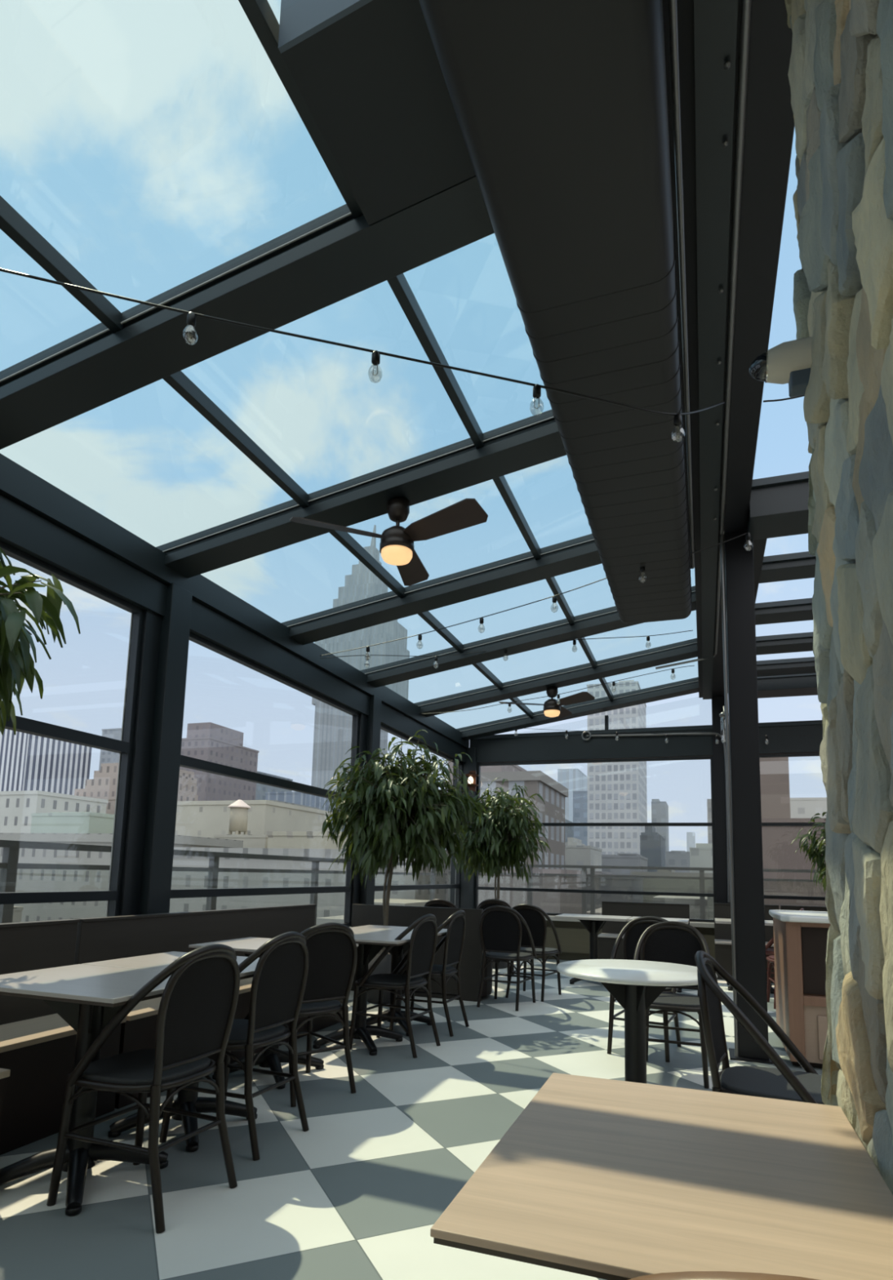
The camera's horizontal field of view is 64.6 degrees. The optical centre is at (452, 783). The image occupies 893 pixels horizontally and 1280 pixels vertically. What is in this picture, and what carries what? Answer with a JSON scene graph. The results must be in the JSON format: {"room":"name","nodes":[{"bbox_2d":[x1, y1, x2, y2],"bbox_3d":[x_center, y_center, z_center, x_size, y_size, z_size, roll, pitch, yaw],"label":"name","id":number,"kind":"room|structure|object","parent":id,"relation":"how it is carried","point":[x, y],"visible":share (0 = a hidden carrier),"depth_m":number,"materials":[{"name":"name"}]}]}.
{"room":"rooftop restaurant","nodes":[
{"label":"rooftop restaurant","id":0,"kind":"room"},
{"bbox_2d":[0,453,480,927],"bbox_3d":[-2.050,0.086,4.798,0.410,3.340,13.620,-1,-8,19],"label":"wall","id":1,"kind":"structure","parent":0,"point":[38,519],"depth_m":4.81,"materials":[{"name":"black metal"}]},
{"bbox_2d":[0,540,144,916],"bbox_3d":[-2.623,-0.218,3.304,0.071,2.300,2.870,-1,-8,19],"label":"window","id":2,"kind":"structure","parent":1,"relation":"in","point":[124,747],"depth_m":4.51,"materials":[{"name":"paint"}]},
{"bbox_2d":[170,631,359,926],"bbox_3d":[-1.556,0.186,6.294,0.071,2.300,2.850,-1,-8,19],"label":"window","id":3,"kind":"structure","parent":1,"relation":"in","point":[186,762],"depth_m":6.12,"materials":[{"name":"paint"}]},
{"bbox_2d":[374,724,462,907],"bbox_3d":[-0.434,0.612,9.438,0.071,2.300,3.200,-1,-8,19],"label":"window","id":4,"kind":"structure","parent":1,"relation":"in","point":[457,886],"depth_m":9.80,"materials":[{"name":"paint"}]},
{"bbox_2d":[462,770,479,791],"bbox_3d":[0.272,-0.059,10.850,0.260,0.320,0.260,-1,-8,19],"label":"wall lamp","id":5,"kind":"object","parent":1,"relation":"attached to","point":[472,775],"visible":0.88,"depth_m":10.87,"materials":[{"name":"brown metal"}]},
{"bbox_2d":[0,0,817,740],"bbox_3d":[2.272,-1.984,3.418,9.920,0.937,13.400,-1,-8,19],"label":"roof frame","id":6,"kind":"structure","parent":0,"point":[336,255],"depth_m":3.33,"materials":[{"name":"metal"}]},
{"bbox_2d":[0,267,724,436],"bbox_3d":[-0.145,-1.797,2.893,3.353,0.580,0.387,4,-8,-18],"label":"string light","id":7,"kind":"object","parent":6,"relation":"hanging from","point":[191,317],"visible":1,"depth_m":2.80,"materials":[{"name":"black metal"}]},
{"bbox_2d":[186,311,196,327],"bbox_3d":[-1.026,-1.825,2.775,0.034,0.050,0.032,-1,-8,19],"label":"bulb socket","id":8,"kind":"object","parent":7,"relation":"attached to","point":[191,317],"depth_m":2.76,"materials":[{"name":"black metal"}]},
{"bbox_2d":[278,0,475,225],"bbox_3d":[0.108,-2.360,2.229,1.110,0.394,0.610,-1,-8,19],"label":"ceiling panel","id":9,"kind":"object","parent":6,"relation":"hanging from","point":[368,73],"visible":0.6,"depth_m":2.26,"materials":[{"name":"paint"}]},
{"bbox_2d":[289,497,488,586],"bbox_3d":[-0.272,-1.577,4.523,1.188,0.396,1.140,-1,-8,19],"label":"ceiling fan","id":10,"kind":"object","parent":6,"relation":"hanging from","point":[397,546],"visible":1,"depth_m":4.34,"materials":[{"name":"brown metal"}]},
{"bbox_2d":[320,630,693,664],"bbox_3d":[0.568,-1.355,7.170,3.733,0.523,0.377,2,-7,-6],"label":"string light","id":11,"kind":"object","parent":6,"relation":"hanging from","point":[647,637],"visible":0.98,"depth_m":7.24,"materials":[{"name":"black metal"}]},
{"bbox_2d":[320,532,751,657],"bbox_3d":[0.295,-1.421,5.598,3.834,0.465,0.384,-3,-8,30],"label":"string light","id":12,"kind":"object","parent":6,"relation":"hanging from","point":[748,536],"visible":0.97,"depth_m":5.47,"materials":[{"name":"black metal"}]},
{"bbox_2d":[498,686,595,718],"bbox_3d":[1.249,-1.003,8.920,1.203,0.366,1.099,-1,-8,19],"label":"ceiling fan","id":13,"kind":"object","parent":6,"relation":"hanging from","point":[552,708],"visible":1,"depth_m":8.70,"materials":[{"name":"brown metal"}]},
{"bbox_2d":[418,0,692,623],"bbox_3d":[0.211,-2.125,1.727,0.599,0.461,8.830,-1,-8,19],"label":"ventilation duct","id":14,"kind":"object","parent":6,"relation":"hanging from","point":[563,108],"visible":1,"depth_m":2.32,"materials":[{"name":"metal"}]},
{"bbox_2d":[418,665,694,714],"bbox_3d":[1.095,-1.113,8.496,3.432,0.459,0.332,-1,-8,19],"label":"string light","id":15,"kind":"object","parent":6,"relation":"hanging from","point":[673,669],"visible":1,"depth_m":8.54,"materials":[{"name":"black plastic"}]},
{"bbox_2d":[515,728,812,742],"bbox_3d":[2.535,-0.722,10.196,4.756,0.455,0.056,-1,-8,19],"label":"string light","id":16,"kind":"object","parent":6,"relation":"hanging from","point":[616,732],"visible":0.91,"depth_m":9.90,"materials":[{"name":"black plastic"}]},
{"bbox_2d":[667,0,694,568],"bbox_3d":[0.824,-2.080,2.562,0.025,0.231,5.811,-1,-8,19],"label":"pipe","id":17,"kind":"object","parent":6,"relation":"hanging from","point":[673,9],"visible":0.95,"depth_m":2.50,"materials":[{"name":"metal"}]},
{"bbox_2d":[655,0,751,669],"bbox_3d":[1.147,-2.007,3.841,0.682,0.108,9.434,-1,-8,19],"label":"conduit","id":18,"kind":"object","parent":6,"relation":"attached to","point":[745,19],"visible":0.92,"depth_m":2.80,"materials":[{"name":"metal"}]},
{"bbox_2d":[0,958,822,1279],"bbox_3d":[2.272,1.698,2.946,9.750,0.120,13.850,-1,-8,19],"label":"floor","id":19,"kind":"structure","parent":0,"point":[359,1193],"depth_m":2.91,"materials":[{"name":"tile"}]},
{"bbox_2d":[0,1067,10,1130],"bbox_3d":[-1.804,1.246,2.413,0.240,0.450,0.400,-1,-8,19],"label":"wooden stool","id":20,"kind":"object","parent":19,"relation":"on","point":[4,1073],"visible":1,"depth_m":2.56,"materials":[{"name":"brown wood"}]},
{"bbox_2d":[0,546,80,736],"bbox_3d":[-2.074,0.112,2.841,1.110,2.795,1.277,-1,-8,19],"label":"potted tree","id":21,"kind":"object","parent":19,"relation":"on","point":[16,661],"visible":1,"depth_m":3.06,"materials":[{"name":"green plant"}]},
{"bbox_2d":[0,919,126,1155],"bbox_3d":[-2.415,0.941,1.968,0.422,0.914,3.505,-1,-8,19],"label":"bench","id":22,"kind":"object","parent":19,"relation":"on","point":[37,1046],"visible":0.68,"depth_m":3.22,"materials":[{"name":"brown wood"}]},
{"bbox_2d":[0,964,171,1216],"bbox_3d":[-1.437,1.148,2.766,0.800,0.750,0.600,-1,-8,19],"label":"dining table","id":23,"kind":"object","parent":19,"relation":"on","point":[87,997],"visible":0.85,"depth_m":2.71,"materials":[{"name":"grey laminate"}]},
{"bbox_2d":[46,943,239,1233],"bbox_3d":[-1.121,1.059,2.659,0.528,0.923,0.490,-1,-8,21],"label":"bistro chair","id":24,"kind":"object","parent":19,"relation":"on","point":[197,1006],"visible":1,"depth_m":2.54,"materials":[{"name":"metal"}]},
{"bbox_2d":[82,951,259,1152],"bbox_3d":[-1.234,1.225,3.334,0.800,0.750,0.600,-1,-8,19],"label":"dining table","id":25,"kind":"object","parent":19,"relation":"on","point":[188,1100],"visible":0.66,"depth_m":3.26,"materials":[{"name":"black metal"}]},
{"bbox_2d":[74,903,343,1108],"bbox_3d":[-1.422,1.318,4.750,0.422,0.914,2.400,-1,-8,19],"label":"bench","id":26,"kind":"object","parent":19,"relation":"on","point":[115,937],"visible":0.27,"depth_m":4.32,"materials":[{"name":"brown wood"}]},
{"bbox_2d":[159,931,309,1160],"bbox_3d":[-0.971,1.139,3.258,0.528,0.923,0.490,-1,-8,21],"label":"bistro chair","id":27,"kind":"object","parent":19,"relation":"on","point":[279,980],"visible":0.82,"depth_m":3.17,"materials":[{"name":"metal"}]},
{"bbox_2d":[188,937,358,1088],"bbox_3d":[-1.075,1.342,4.226,0.800,0.750,0.600,-1,-8,19],"label":"dining table","id":28,"kind":"object","parent":19,"relation":"on","point":[270,1059],"visible":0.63,"depth_m":4.15,"materials":[{"name":"black metal"}]},
{"bbox_2d":[253,922,357,1106],"bbox_3d":[-0.836,1.232,3.972,0.490,0.923,0.528,8,-10,-42],"label":"bistro chair","id":29,"kind":"object","parent":19,"relation":"on","point":[331,947],"visible":0.56,"depth_m":3.88,"materials":[{"name":"metal"}]},
{"bbox_2d":[312,930,411,1055],"bbox_3d":[-0.647,1.448,4.980,0.800,0.750,0.600,-1,-8,19],"label":"dining table","id":30,"kind":"object","parent":19,"relation":"on","point":[370,943],"visible":0.7,"depth_m":4.93,"materials":[{"name":"black metal"}]},
{"bbox_2d":[349,913,440,1057],"bbox_3d":[-0.392,1.366,4.941,0.528,0.923,0.490,-2,-8,23],"label":"bistro chair","id":31,"kind":"object","parent":19,"relation":"on","point":[420,957],"visible":0.99,"depth_m":4.83,"materials":[{"name":"metal"}]},
{"bbox_2d":[350,924,447,1036],"bbox_3d":[-0.444,1.525,5.548,0.800,0.750,0.600,-1,-8,19],"label":"dining table","id":32,"kind":"object","parent":19,"relation":"on","point":[397,953],"visible":0.37,"depth_m":5.52,"materials":[{"name":"black metal"}]},
{"bbox_2d":[321,729,485,1004],"bbox_3d":[-0.483,0.758,6.710,1.455,2.562,1.644,-2,-8,26],"label":"potted tree","id":33,"kind":"object","parent":19,"relation":"on","point":[392,811],"visible":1,"depth_m":6.45,"materials":[{"name":"green plant"}]},
{"bbox_2d":[351,903,492,1001],"bbox_3d":[-0.300,1.677,7.175,1.420,0.865,0.450,-1,-8,19],"label":"bench","id":34,"kind":"object","parent":19,"relation":"on","point":[471,962],"visible":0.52,"depth_m":6.86,"materials":[{"name":"brown wood"}]},
{"bbox_2d":[389,909,469,1036],"bbox_3d":[-0.171,1.449,5.559,0.528,0.923,0.490,-1,-8,19],"label":"bistro chair","id":35,"kind":"object","parent":19,"relation":"on","point":[454,940],"visible":0.7,"depth_m":5.45,"materials":[{"name":"metal"}]},
{"bbox_2d":[423,898,457,907],"bbox_3d":[-0.086,1.751,7.923,0.490,0.923,0.528,-1,-8,19],"label":"bistro chair","id":36,"kind":"object","parent":19,"relation":"on","point":[441,903],"visible":0.21,"depth_m":7.75,"materials":[{"name":"wicker"}]},
{"bbox_2d":[476,898,514,979],"bbox_3d":[0.505,1.823,8.377,0.490,0.923,0.528,0,-7,10],"label":"bistro chair","id":37,"kind":"object","parent":19,"relation":"on","point":[486,904],"visible":0.16,"depth_m":8.20,"materials":[{"name":"metal"}]},
{"bbox_2d":[447,777,551,968],"bbox_3d":[0.603,1.144,9.324,1.451,2.504,1.396,-3,-8,30],"label":"potted tree","id":38,"kind":"object","parent":19,"relation":"on","point":[500,842],"visible":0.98,"depth_m":9.12,"materials":[{"name":"green plant"}]},
{"bbox_2d":[476,905,536,1011],"bbox_3d":[0.509,1.603,6.639,0.490,0.923,0.528,-2,-8,23],"label":"bistro chair","id":39,"kind":"object","parent":19,"relation":"on","point":[500,926],"visible":1,"depth_m":6.49,"materials":[{"name":"metal"}]},
{"bbox_2d":[505,903,561,1001],"bbox_3d":[0.819,1.673,7.140,0.490,0.923,0.528,-2,-8,27],"label":"bistro chair","id":40,"kind":"object","parent":19,"relation":"on","point":[534,916],"visible":0.67,"depth_m":6.97,"materials":[{"name":"metal"}]},
{"bbox_2d":[554,913,631,984],"bbox_3d":[1.615,1.898,8.104,0.800,0.750,0.600,-1,-8,19],"label":"dining table","id":41,"kind":"object","parent":19,"relation":"on","point":[593,924],"visible":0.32,"depth_m":8.07,"materials":[{"name":"grey laminate"}]},
{"bbox_2d":[556,959,717,1083],"bbox_3d":[0.900,1.295,3.485,0.776,0.750,0.776,-1,-8,19],"label":"round table","id":42,"kind":"object","parent":19,"relation":"on","point":[635,984],"visible":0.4,"depth_m":3.45,"materials":[{"name":"white stone"}]},
{"bbox_2d":[597,901,689,959],"bbox_3d":[2.489,1.996,9.204,1.130,0.874,0.462,-1,-8,19],"label":"bench","id":43,"kind":"object","parent":19,"relation":"on","point":[611,930],"visible":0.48,"depth_m":9.37,"materials":[{"name":"brown wood"}]},
{"bbox_2d":[607,915,681,1062],"bbox_3d":[1.365,1.418,5.020,0.490,0.923,0.528,-2,-8,27],"label":"bistro chair","id":44,"kind":"object","parent":19,"relation":"on","point":[634,928],"visible":0.34,"depth_m":5.19,"materials":[{"name":"metal"}]},
{"bbox_2d":[430,1072,892,1279],"bbox_3d":[0.370,0.983,1.121,0.590,0.750,0.780,-1,-8,19],"label":"table","id":45,"kind":"object","parent":19,"relation":"on","point":[596,1177],"visible":0.96,"depth_m":1.03,"materials":[{"name":"beige wood"}]},
{"bbox_2d":[633,920,710,1088],"bbox_3d":[1.380,1.345,4.447,0.490,0.923,0.528,-1,-8,19],"label":"bistro chair","id":46,"kind":"object","parent":19,"relation":"on","point":[669,941],"visible":0.56,"depth_m":4.63,"materials":[{"name":"metal"}]},
{"bbox_2d":[628,1271,818,1279],"bbox_3d":[0.342,0.840,0.660,0.490,0.923,0.528,-1,-8,19],"label":"bistro chair","id":47,"kind":"object","parent":19,"relation":"on","point":[689,1275],"visible":1,"depth_m":0.53,"materials":[{"name":"beige wicker"}]},
{"bbox_2d":[715,918,773,993],"bbox_3d":[3.322,1.915,7.921,0.700,0.750,0.600,-1,-8,19],"label":"dining table","id":48,"kind":"object","parent":19,"relation":"on","point":[724,921],"visible":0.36,"depth_m":7.78,"materials":[{"name":"grey laminate"}]},
{"bbox_2d":[713,902,778,983],"bbox_3d":[3.629,1.943,8.697,0.760,0.904,0.462,-1,-8,19],"label":"bench","id":49,"kind":"object","parent":19,"relation":"on","point":[722,932],"visible":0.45,"depth_m":8.80,"materials":[{"name":"brown wood"}]},
{"bbox_2d":[724,530,773,1064],"bbox_3d":[2.102,0.009,5.082,0.300,3.760,0.300,-1,-8,19],"label":"steel column","id":50,"kind":"structure","parent":19,"relation":"on","point":[743,708],"depth_m":4.99,"materials":[{"name":"metal"}]},
{"bbox_2d":[720,529,738,1057],"bbox_3d":[1.951,-0.026,4.998,0.036,3.762,0.051,-1,-8,19],"label":"conduit","id":51,"kind":"object","parent":50,"relation":"attached to","point":[722,559],"visible":0.93,"depth_m":4.99,"materials":[{"name":"metal"}]},
{"bbox_2d":[694,950,824,1104],"bbox_3d":[1.182,1.112,2.642,0.528,0.923,0.490,-2,-8,26],"label":"bistro chair","id":52,"kind":"object","parent":19,"relation":"on","point":[781,1082],"visible":0.66,"depth_m":2.62,"materials":[{"name":"metal"}]},
{"bbox_2d":[766,955,775,1008],"bbox_3d":[3.345,1.700,6.874,0.528,0.923,0.490,-1,-7,15],"label":"bistro chair","id":53,"kind":"object","parent":19,"relation":"on","point":[770,959],"visible":0.09,"depth_m":7.05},
{"bbox_2d":[768,909,830,1067],"bbox_3d":[2.879,1.409,4.910,1.185,0.975,1.030,-1,-8,19],"label":"cabinet","id":54,"kind":"object","parent":19,"relation":"on","point":[800,937],"visible":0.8,"depth_m":4.65,"materials":[{"name":"brown wood"}]},
{"bbox_2d":[768,909,829,923],"bbox_3d":[2.890,0.946,4.968,1.185,0.040,1.030,-1,-8,19],"label":"countertop","id":55,"kind":"structure","parent":54,"relation":"on","point":[794,916],"depth_m":4.73,"materials":[{"name":"white stone"}]},
{"bbox_2d":[780,905,827,911],"bbox_3d":[4.722,1.920,8.310,1.520,0.904,0.462,-1,-8,19],"label":"bench","id":56,"kind":"object","parent":19,"relation":"on","point":[782,907],"visible":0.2,"depth_m":8.69,"materials":[{"name":"brown wood"}]},
{"bbox_2d":[790,812,826,892],"bbox_3d":[4.330,1.130,7.436,1.167,2.234,1.018,4,-8,-21],"label":"potted tree","id":57,"kind":"object","parent":19,"relation":"on","point":[818,855],"visible":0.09,"depth_m":7.65,"materials":[{"name":"green plant"}]},
{"bbox_2d":[469,696,822,960],"bbox_3d":[4.706,0.578,9.438,9.450,3.850,0.400,-1,-8,19],"label":"wall","id":58,"kind":"structure","parent":0,"point":[573,936],"depth_m":10.11,"materials":[{"name":"black metal"}]},
{"bbox_2d":[474,755,716,922],"bbox_3d":[1.998,0.789,10.376,3.470,2.300,0.070,-1,-8,19],"label":"window","id":59,"kind":"structure","parent":58,"relation":"in","point":[478,765],"depth_m":10.22,"materials":[{"name":"paint"}]},
{"bbox_2d":[581,731,729,902],"bbox_3d":[2.831,0.408,10.019,2.010,2.443,0.040,-1,-8,19],"label":"conduit","id":60,"kind":"object","parent":58,"relation":"attached to","point":[589,735],"visible":0.97,"depth_m":9.81,"materials":[{"name":"metal"}]},
{"bbox_2d":[759,752,825,900],"bbox_3d":[5.216,0.721,9.237,2.960,2.300,0.070,-1,-8,19],"label":"window","id":61,"kind":"structure","parent":58,"relation":"in","point":[784,897],"depth_m":9.46,"materials":[{"name":"paint"}]},
{"bbox_2d":[652,895,707,919],"bbox_3d":[16.759,43.282,49.800,3.617,69.864,11.242,-1,-8,19],"label":"building","id":62,"kind":"structure","parent":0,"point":[694,901],"depth_m":48.83,"materials":[{"name":"concrete"}]},
{"bbox_2d":[784,0,892,1194],"bbox_3d":[0.694,-0.894,0.179,0.775,4.263,2.982,-1,-8,19],"label":"wall","id":63,"kind":"structure","parent":0,"point":[840,74],"depth_m":1.23,"materials":[{"name":"stone"}]},
{"bbox_2d":[748,336,812,397],"bbox_3d":[0.752,-0.939,1.604,0.146,0.116,0.084,-1,-8,19],"label":"security camera","id":64,"kind":"object","parent":63,"relation":"attached to","point":[790,362],"visible":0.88,"depth_m":1.58,"materials":[{"name":"white plastic"}]},
{"label":"outside","id":65,"kind":"structure","parent":0,"visible":0},
{"bbox_2d":[311,524,409,793],"bbox_3d":[-95.117,-81.715,730.027,79.839,389.885,70.000,-1,-8,19],"label":"skyscraper","id":66,"kind":"structure","parent":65,"point":[332,735],"depth_m":704.39,"materials":[{"name":"stone"}]},
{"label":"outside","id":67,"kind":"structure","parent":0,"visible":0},
{"bbox_3d":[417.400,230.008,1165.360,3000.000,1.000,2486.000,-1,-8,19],"label":"trim","id":68,"kind":"structure","parent":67,"visible":0},
{"bbox_2d":[12,906,23,922],"bbox_3d":[-54.260,46.398,73.433,6.280,66.277,8.884,-1,-8,19],"label":"building","id":69,"kind":"structure","parent":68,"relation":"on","point":[17,912],"depth_m":80.02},
{"bbox_2d":[0,728,92,795],"bbox_3d":[-228.321,42.264,375.473,38.457,142.235,40.777,-1,-8,19],"label":"building","id":70,"kind":"structure","parent":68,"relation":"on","point":[28,762],"depth_m":365.48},
{"bbox_2d":[0,790,108,833],"bbox_3d":[-106.105,46.630,170.660,28.447,87.827,20.479,-1,-8,19],"label":"building","id":71,"kind":"structure","parent":68,"relation":"on","point":[16,807],"depth_m":164.49,"materials":[{"name":"concrete"}]},
{"bbox_2d":[30,812,114,833],"bbox_3d":[-75.237,46.958,142.532,15.287,81.557,18.330,-1,-8,19],"label":"building","id":72,"kind":"structure","parent":68,"relation":"on","point":[52,822],"depth_m":139.01,"materials":[{"name":"concrete"}]},
{"bbox_2d":[98,728,121,770],"bbox_3d":[-180.987,43.762,395.855,25.427,146.626,30.549,-1,-8,19],"label":"building","id":73,"kind":"structure","parent":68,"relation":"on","point":[106,757],"depth_m":391.67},
{"bbox_2d":[0,832,243,922],"bbox_3d":[-52.768,44.817,96.130,40.153,75.192,16.554,-1,-8,19],"label":"building","id":74,"kind":"structure","parent":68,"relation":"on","point":[28,880],"depth_m":91.39,"materials":[{"name":"concrete"}]},
{"bbox_2d":[74,762,198,814],"bbox_3d":[-93.601,45.075,203.919,29.343,99.866,30.588,-1,-8,19],"label":"building","id":75,"kind":"structure","parent":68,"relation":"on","point":[104,784],"depth_m":200.53,"materials":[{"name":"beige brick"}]},
{"bbox_2d":[179,722,258,800],"bbox_3d":[-95.163,40.587,269.348,21.216,125.152,30.508,-1,-8,19],"label":"building","id":76,"kind":"structure","parent":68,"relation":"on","point":[211,742],"depth_m":265.99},
{"bbox_2d":[213,834,267,848],"bbox_3d":[-32.357,46.750,112.810,9.784,76.517,13.226,-1,-8,19],"label":"building","id":77,"kind":"structure","parent":68,"relation":"on","point":[250,841],"depth_m":110.72,"materials":[{"name":"concrete"}]},
{"bbox_2d":[227,800,250,834],"bbox_3d":[-36.098,5.765,119.137,3.737,6.279,3.737,-1,-8,19],"label":"water tank","id":78,"kind":"object","parent":77,"relation":"on","point":[238,819],"visible":0.86,"depth_m":117.95,"materials":[{"name":"beige wood"}]},
{"bbox_2d":[174,800,332,838],"bbox_3d":[-42.170,46.238,139.381,23.584,83.753,24.471,-1,-8,19],"label":"building","id":79,"kind":"structure","parent":68,"relation":"on","point":[204,819],"depth_m":133.72,"materials":[{"name":"concrete"}]},
{"bbox_2d":[255,771,293,799],"bbox_3d":[-95.665,54.010,342.664,15.660,116.946,30.454,-1,-8,19],"label":"building","id":80,"kind":"structure","parent":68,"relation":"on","point":[261,788],"depth_m":338.55,"materials":[{"name":"concrete"}]},
{"bbox_2d":[265,791,344,831],"bbox_3d":[-48.631,51.677,229.868,14.843,95.420,30.446,-1,-8,19],"label":"building","id":81,"kind":"structure","parent":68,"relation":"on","point":[296,797],"depth_m":222.35,"materials":[{"name":"blue glass"}]},
{"bbox_2d":[266,831,346,848],"bbox_3d":[-16.692,46.221,106.750,18.082,76.782,20.377,-1,-8,19],"label":"building","id":82,"kind":"structure","parent":68,"relation":"on","point":[276,839],"depth_m":103.03,"materials":[{"name":"concrete"}]},
{"bbox_2d":[168,847,450,917],"bbox_3d":[-16.406,43.788,73.696,31.149,73.306,14.445,-1,-8,19],"label":"building","id":83,"kind":"structure","parent":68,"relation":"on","point":[329,904],"depth_m":71.66,"materials":[{"name":"concrete"}]},
{"bbox_2d":[316,915,343,924],"bbox_3d":[-5.421,41.752,37.041,3.060,68.645,8.214,-1,-8,19],"label":"building","id":84,"kind":"structure","parent":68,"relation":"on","point":[339,919],"depth_m":37.86,"materials":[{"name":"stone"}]},
{"bbox_2d":[343,898,429,906],"bbox_3d":[-5.753,44.105,56.136,5.425,68.764,8.314,-1,-8,19],"label":"building","id":85,"kind":"structure","parent":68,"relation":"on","point":[402,902],"depth_m":58.57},
{"bbox_2d":[445,760,526,853],"bbox_3d":[5.119,40.475,94.449,7.348,86.114,20.272,-1,-8,19],"label":"building","id":86,"kind":"structure","parent":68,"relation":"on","point":[510,767],"depth_m":91.08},
{"bbox_2d":[480,770,568,869],"bbox_3d":[5.619,39.560,63.821,6.960,80.249,13.560,-1,-8,19],"label":"building","id":87,"kind":"structure","parent":68,"relation":"on","point":[553,794],"depth_m":63.33,"materials":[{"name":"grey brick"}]},
{"bbox_2d":[478,867,587,914],"bbox_3d":[4.370,41.272,43.184,6.132,71.603,10.160,-1,-8,19],"label":"building","id":88,"kind":"structure","parent":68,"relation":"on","point":[549,902],"depth_m":42.75,"materials":[{"name":"concrete"}]},
{"bbox_2d":[557,768,587,822],"bbox_3d":[74.334,60.576,436.382,12.345,135.520,40.521,-1,-8,19],"label":"building","id":89,"kind":"structure","parent":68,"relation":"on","point":[573,779],"depth_m":424.74,"materials":[{"name":"blue glass"}]},
{"bbox_2d":[573,791,587,845],"bbox_3d":[58.659,58.163,308.479,7.626,107.393,30.375,-1,-8,19],"label":"building","id":90,"kind":"structure","parent":68,"relation":"on","point":[580,798],"depth_m":300.01,"materials":[{"name":"blue glass"}]},
{"bbox_2d":[564,837,602,874],"bbox_3d":[21.859,48.689,123.727,6.765,77.977,14.206,-1,-8,19],"label":"building","id":91,"kind":"structure","parent":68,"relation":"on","point":[576,853],"depth_m":121.63,"materials":[{"name":"concrete"}]},
{"bbox_2d":[586,871,644,911],"bbox_3d":[16.554,45.977,78.881,8.792,71.824,14.226,-1,-8,19],"label":"building","id":92,"kind":"structure","parent":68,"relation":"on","point":[602,883],"depth_m":76.11,"materials":[{"name":"concrete"}]},
{"bbox_2d":[586,680,647,855],"bbox_3d":[56.445,34.846,239.615,16.576,136.218,34.502,-1,-8,19],"label":"building","id":93,"kind":"structure","parent":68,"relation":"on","point":[617,791],"depth_m":227.96,"materials":[{"name":"concrete"}]},
{"bbox_2d":[601,853,648,875],"bbox_3d":[36.251,53.362,151.155,9.955,76.286,20.298,-1,-8,19],"label":"building","id":94,"kind":"structure","parent":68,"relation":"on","point":[623,859],"depth_m":146.18,"materials":[{"name":"concrete"}]},
{"bbox_2d":[640,826,665,871],"bbox_3d":[53.672,53.977,187.693,5.313,85.078,20.252,-1,-8,19],"label":"building","id":95,"kind":"structure","parent":68,"relation":"on","point":[652,845],"depth_m":183.03,"materials":[{"name":"concrete"}]},
{"bbox_2d":[651,799,668,866],"bbox_3d":[95.635,61.129,323.757,6.379,107.099,24.303,-1,-8,19],"label":"building","id":96,"kind":"structure","parent":68,"relation":"on","point":[660,810],"depth_m":318.35,"materials":[{"name":"concrete"}]},
{"bbox_2d":[631,869,714,919],"bbox_3d":[31.124,47.893,93.750,12.468,72.453,16.282,-1,-8,19],"label":"building","id":97,"kind":"structure","parent":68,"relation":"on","point":[656,885],"depth_m":90.79,"materials":[{"name":"concrete"}]},
{"bbox_2d":[665,850,689,872],"bbox_3d":[82.680,65.342,256.119,8.164,81.116,30.380,-1,-8,19],"label":"building","id":98,"kind":"structure","parent":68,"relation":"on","point":[673,858],"depth_m":246.60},
{"bbox_2d":[686,831,695,851],"bbox_3d":[163.224,85.102,481.603,5.190,102.441,30.351,-1,-8,19],"label":"building","id":99,"kind":"structure","parent":68,"relation":"on","point":[691,836],"depth_m":473.25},
{"bbox_2d":[689,843,712,873],"bbox_3d":[56.710,53.213,156.759,6.214,78.956,24.301,-1,-8,19],"label":"building","id":100,"kind":"structure","parent":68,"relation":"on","point":[700,855],"depth_m":150.38,"materials":[{"name":"concrete"}]},
{"bbox_2d":[706,799,712,843],"bbox_3d":[100.999,57.286,268.847,5.999,101.162,24.299,-1,-8,19],"label":"building","id":101,"kind":"structure","parent":68,"relation":"on","point":[708,801],"depth_m":263.79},
{"bbox_2d":[759,756,790,817],"bbox_3d":[30.517,38.920,66.320,3.086,83.323,14.170,-1,-8,19],"label":"building","id":102,"kind":"structure","parent":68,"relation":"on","point":[774,771],"depth_m":64.40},
{"bbox_2d":[761,817,826,910],"bbox_3d":[21.681,39.840,41.479,8.617,74.832,12.204,-1,-8,19],"label":"building","id":103,"kind":"structure","parent":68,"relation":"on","point":[778,853],"depth_m":40.66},
{"bbox_2d":[790,797,826,817],"bbox_3d":[69.821,46.805,136.830,7.897,87.273,14.217,-1,-8,19],"label":"building","id":104,"kind":"structure","parent":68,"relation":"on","point":[800,807],"depth_m":135.62,"materials":[{"name":"concrete"}]},
{"bbox_3d":[-0.595,35.590,-8.296,13.000,69.690,33.100,-1,-8,19],"label":"trim","id":105,"kind":"structure","parent":0,"visible":0},
{"bbox_3d":[-2.469,2.081,6.058,1.420,0.280,16.200,-1,-8,19],"label":"trim","id":106,"kind":"structure","parent":105,"relation":"on","visible":0},
{"bbox_2d":[0,840,448,925],"bbox_3d":[-2.625,1.308,6.593,0.070,1.380,14.900,-1,-8,19],"label":"railing","id":107,"kind":"object","parent":106,"relation":"on","point":[9,866],"visible":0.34,"depth_m":6.72,"materials":[{"name":"grey metal"}]},
{"bbox_3d":[5.948,2.815,10.266,11.750,0.280,2.540,-1,-8,19],"label":"trim","id":108,"kind":"structure","parent":105,"relation":"on","visible":0},
{"bbox_2d":[448,864,822,919],"bbox_3d":[5.632,2.108,11.512,12.150,1.420,0.070,-1,-8,19],"label":"railing","id":109,"kind":"object","parent":108,"relation":"on","point":[702,905],"visible":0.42,"depth_m":12.54,"materials":[{"name":"grey metal"}]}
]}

